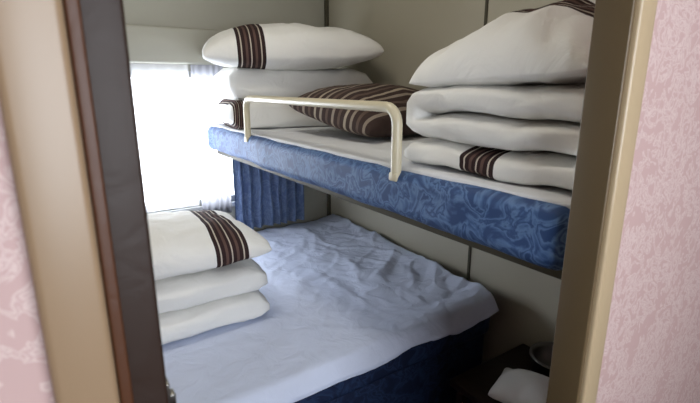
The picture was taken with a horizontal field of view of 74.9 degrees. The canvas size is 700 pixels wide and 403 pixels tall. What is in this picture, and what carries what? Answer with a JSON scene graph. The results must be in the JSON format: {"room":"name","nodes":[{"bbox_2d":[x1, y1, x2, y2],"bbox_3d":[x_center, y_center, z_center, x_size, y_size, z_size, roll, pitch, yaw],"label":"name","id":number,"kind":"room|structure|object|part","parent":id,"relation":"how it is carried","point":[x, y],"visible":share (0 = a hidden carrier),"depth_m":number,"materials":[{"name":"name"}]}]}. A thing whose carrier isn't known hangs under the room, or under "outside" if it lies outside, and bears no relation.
{"room":"train carriage","nodes":[
{"label":"train carriage","id":0,"kind":"room"},
{"bbox_2d":[170,388,175,402],"bbox_3d":[-0.147,0.161,0.377,0.005,0.011,0.010,-9,17,-33],"label":"latch bolt","id":1,"kind":"object","parent":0,"point":[173,396],"depth_m":0.37,"materials":[{"name":"silver metal"}]},
{"bbox_2d":[123,0,326,230],"bbox_3d":[-0.962,-0.419,2.149,2.070,2.250,0.100,-9,17,-33],"label":"wall","id":2,"kind":"structure","parent":0,"point":[201,14],"depth_m":2.22,"materials":[{"name":"beige"}]},
{"bbox_2d":[126,24,223,64],"bbox_3d":[-0.929,-0.693,2.011,1.930,0.160,0.045,-9,17,-33],"label":"trim","id":3,"kind":"structure","parent":2,"relation":"attached to","point":[146,43],"depth_m":2.06,"materials":[{"name":"beige"}]},
{"bbox_2d":[131,70,234,212],"bbox_3d":[-1.002,-0.271,2.146,0.980,0.665,0.040,-9,17,-33],"label":"frame","id":4,"kind":"object","parent":2,"relation":"attached to","point":[134,73],"visible":0.06,"depth_m":2.23,"materials":[{"name":"grey"}]},
{"bbox_2d":[149,200,234,213],"bbox_3d":[-0.982,0.071,2.203,1.040,0.025,0.032,-9,17,-33],"label":"sill","id":5,"kind":"structure","parent":2,"relation":"attached to","point":[195,208],"depth_m":2.30,"materials":[{"name":"grey"}]},
{"bbox_2d":[190,65,231,212],"bbox_3d":[-0.686,-0.294,2.281,0.156,0.743,0.014,-9,17,-33],"label":"sheer curtain","id":6,"kind":"object","parent":2,"relation":"hanging from","point":[214,174],"visible":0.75,"depth_m":2.27,"materials":[{"name":"white fabric"}]},
{"bbox_2d":[232,159,303,228],"bbox_3d":[-0.426,-0.072,2.472,0.413,0.412,0.046,-9,17,-33],"label":"window curtain","id":7,"kind":"object","parent":2,"relation":"hanging from","point":[262,197],"visible":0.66,"depth_m":2.46,"materials":[{"name":"blue fabric"}]},
{"bbox_2d":[324,0,330,215],"bbox_3d":[-0.128,-0.540,2.624,0.020,2.250,0.020,-9,17,-33],"label":"trim","id":8,"kind":"structure","parent":2,"relation":"attached to","point":[326,2],"depth_m":2.50,"materials":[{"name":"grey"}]},
{"bbox_2d":[0,0,699,402],"bbox_3d":[0.095,0.001,0.500,3.900,2.250,0.047,-9,17,-33],"label":"wall","id":9,"kind":"structure","parent":0,"point":[651,354],"depth_m":0.75,"materials":[{"name":"pink paper"}]},
{"bbox_2d":[0,0,119,402],"bbox_3d":[-0.189,0.148,0.332,0.036,2.050,0.060,-9,17,-33],"label":"trim","id":10,"kind":"structure","parent":9,"relation":"attached to","point":[39,108],"depth_m":0.27,"materials":[{"name":"beige wood"}]},
{"bbox_2d":[62,0,133,402],"bbox_3d":[-0.164,0.151,0.338,0.008,2.020,0.012,-9,17,-33],"label":"door","id":11,"kind":"structure","parent":9,"relation":"in","point":[72,10],"depth_m":0.29,"materials":[{"name":"brown wood"}]},
{"bbox_2d":[80,0,168,402],"bbox_3d":[-0.165,0.145,0.360,0.034,2.020,0.028,-9,17,-33],"label":"door edge","id":12,"kind":"object","parent":11,"relation":"attached to","point":[104,25],"visible":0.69,"depth_m":0.31,"materials":[{"name":"black wood"}]},
{"bbox_2d":[166,378,171,402],"bbox_3d":[-0.150,0.162,0.375,0.004,0.040,0.020,-9,17,-33],"label":"latch plate","id":13,"kind":"object","parent":12,"relation":"attached to","point":[167,382],"visible":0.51,"depth_m":0.36,"materials":[{"name":"silver metal"}]},
{"bbox_3d":[-0.150,0.162,0.375,0.004,0.040,0.020,-9,17,-33],"label":"plate","id":14,"kind":"part","parent":13,"relation":"part of","materials":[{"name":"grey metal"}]},
{"bbox_2d":[546,0,636,402],"bbox_3d":[0.356,0.055,0.695,0.008,2.050,0.052,-9,17,-33],"label":"trim","id":15,"kind":"structure","parent":9,"relation":"attached to","point":[613,20],"depth_m":0.67,"materials":[{"name":"brown wood"}]},
{"bbox_2d":[579,0,657,402],"bbox_3d":[0.379,0.052,0.706,0.044,2.050,0.059,-9,17,-33],"label":"trim","id":16,"kind":"structure","parent":9,"relation":"attached to","point":[645,11],"depth_m":0.66,"materials":[{"name":"beige wood"}]},
{"bbox_2d":[329,0,562,362],"bbox_3d":[0.438,-0.350,1.879,0.060,2.250,1.928,-9,17,-33],"label":"wall","id":17,"kind":"structure","parent":0,"point":[408,32],"depth_m":1.90,"materials":[{"name":"beige"}]},
{"bbox_2d":[208,95,571,279],"bbox_3d":[0.115,-0.234,1.667,0.723,0.294,1.887,-9,17,-33],"label":"upper berth","id":18,"kind":"object","parent":17,"relation":"attached to","point":[524,225],"visible":0.45,"depth_m":1.06,"materials":[{"name":"blue fabric"}]},
{"bbox_2d":[213,67,372,128],"bbox_3d":[-0.253,-0.503,2.191,0.715,0.268,0.394,-7,16,-25],"label":"quilt","id":19,"kind":"object","parent":18,"relation":"on","point":[234,84],"visible":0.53,"depth_m":1.97,"materials":[{"name":"fabric"}]},
{"bbox_2d":[202,23,383,69],"bbox_3d":[-0.268,-0.687,2.034,0.751,0.208,0.430,-4,15,-17],"label":"pillow","id":20,"kind":"object","parent":19,"relation":"on","point":[275,46],"visible":0.95,"depth_m":1.86,"materials":[{"name":"fabric"}]},
{"bbox_2d":[289,83,418,137],"bbox_3d":[0.104,-0.364,1.778,0.511,0.187,0.484,-12,18,-39],"label":"striped pillow","id":21,"kind":"object","parent":18,"relation":"on","point":[373,124],"visible":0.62,"depth_m":1.60,"materials":[{"name":"fabric"}]},
{"bbox_2d":[404,84,584,189],"bbox_3d":[0.520,-0.184,1.087,0.645,0.194,0.508,-10,17,-35],"label":"quilt","id":22,"kind":"object","parent":18,"relation":"on","point":[522,135],"visible":0.51,"depth_m":0.88,"materials":[{"name":"fabric"}]},
{"bbox_2d":[409,0,595,87],"bbox_3d":[0.517,-0.350,1.048,0.638,0.195,0.440,-9,17,-33],"label":"pillow","id":23,"kind":"object","parent":22,"relation":"on","point":[549,44],"visible":0.42,"depth_m":0.85,"materials":[{"name":"fabric"}]},
{"bbox_2d":[466,0,488,280],"bbox_3d":[0.492,-0.364,1.734,0.004,2.150,0.012,-9,17,-33],"label":"trim","id":24,"kind":"structure","parent":17,"relation":"attached to","point":[486,1],"depth_m":1.87,"materials":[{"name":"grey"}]},
{"bbox_3d":[-0.101,1.049,1.068,3.900,0.060,3.400,-9,17,-33],"label":"floor","id":25,"kind":"structure","parent":0,"visible":0},
{"bbox_2d":[294,317,489,402],"bbox_3d":[-0.595,0.597,1.766,1.850,0.470,1.318,-9,17,-33],"label":"bed base","id":26,"kind":"object","parent":25,"relation":"on","point":[422,373],"visible":0.12,"depth_m":1.54,"materials":[{"name":"blue fabric"}]},
{"bbox_2d":[162,214,498,402],"bbox_3d":[-0.536,0.369,1.697,1.908,0.101,1.277,-9,17,-33],"label":"sheet","id":27,"kind":"object","parent":26,"relation":"on","point":[345,300],"visible":0.56,"depth_m":1.55,"materials":[{"name":"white fabric"}]},
{"bbox_2d":[155,258,269,344],"bbox_3d":[-0.670,0.301,1.513,0.682,0.202,0.440,-9,17,-33],"label":"quilt","id":28,"kind":"object","parent":27,"relation":"on","point":[192,304],"visible":0.28,"depth_m":1.43,"materials":[{"name":"white fabric"}]},
{"bbox_2d":[147,210,271,280],"bbox_3d":[-0.648,0.133,1.487,0.667,0.168,0.450,-9,17,-32],"label":"pillow","id":29,"kind":"object","parent":28,"relation":"on","point":[182,242],"visible":0.47,"depth_m":1.41,"materials":[{"name":"fabric"}]},
{"bbox_2d":[450,344,530,402],"bbox_3d":[0.597,0.748,1.478,0.385,0.320,0.400,-9,17,-33],"label":"side table","id":30,"kind":"object","parent":25,"relation":"on","point":[475,384],"visible":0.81,"depth_m":1.51,"materials":[{"name":"black wood"}]},
{"bbox_2d":[488,368,548,402],"bbox_3d":[0.534,0.567,1.375,0.186,0.076,0.167,10,17,35],"label":"folded towel","id":31,"kind":"object","parent":30,"relation":"on","point":[513,385],"visible":0.8,"depth_m":1.35,"materials":[{"name":"white fabric"}]},
{"bbox_2d":[529,341,553,376],"bbox_3d":[0.672,0.538,1.489,0.172,0.080,0.172,-9,17,-33],"label":"steel pot","id":32,"kind":"object","parent":30,"relation":"on","point":[540,353],"visible":0.27,"depth_m":1.54,"materials":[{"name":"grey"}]}
]}

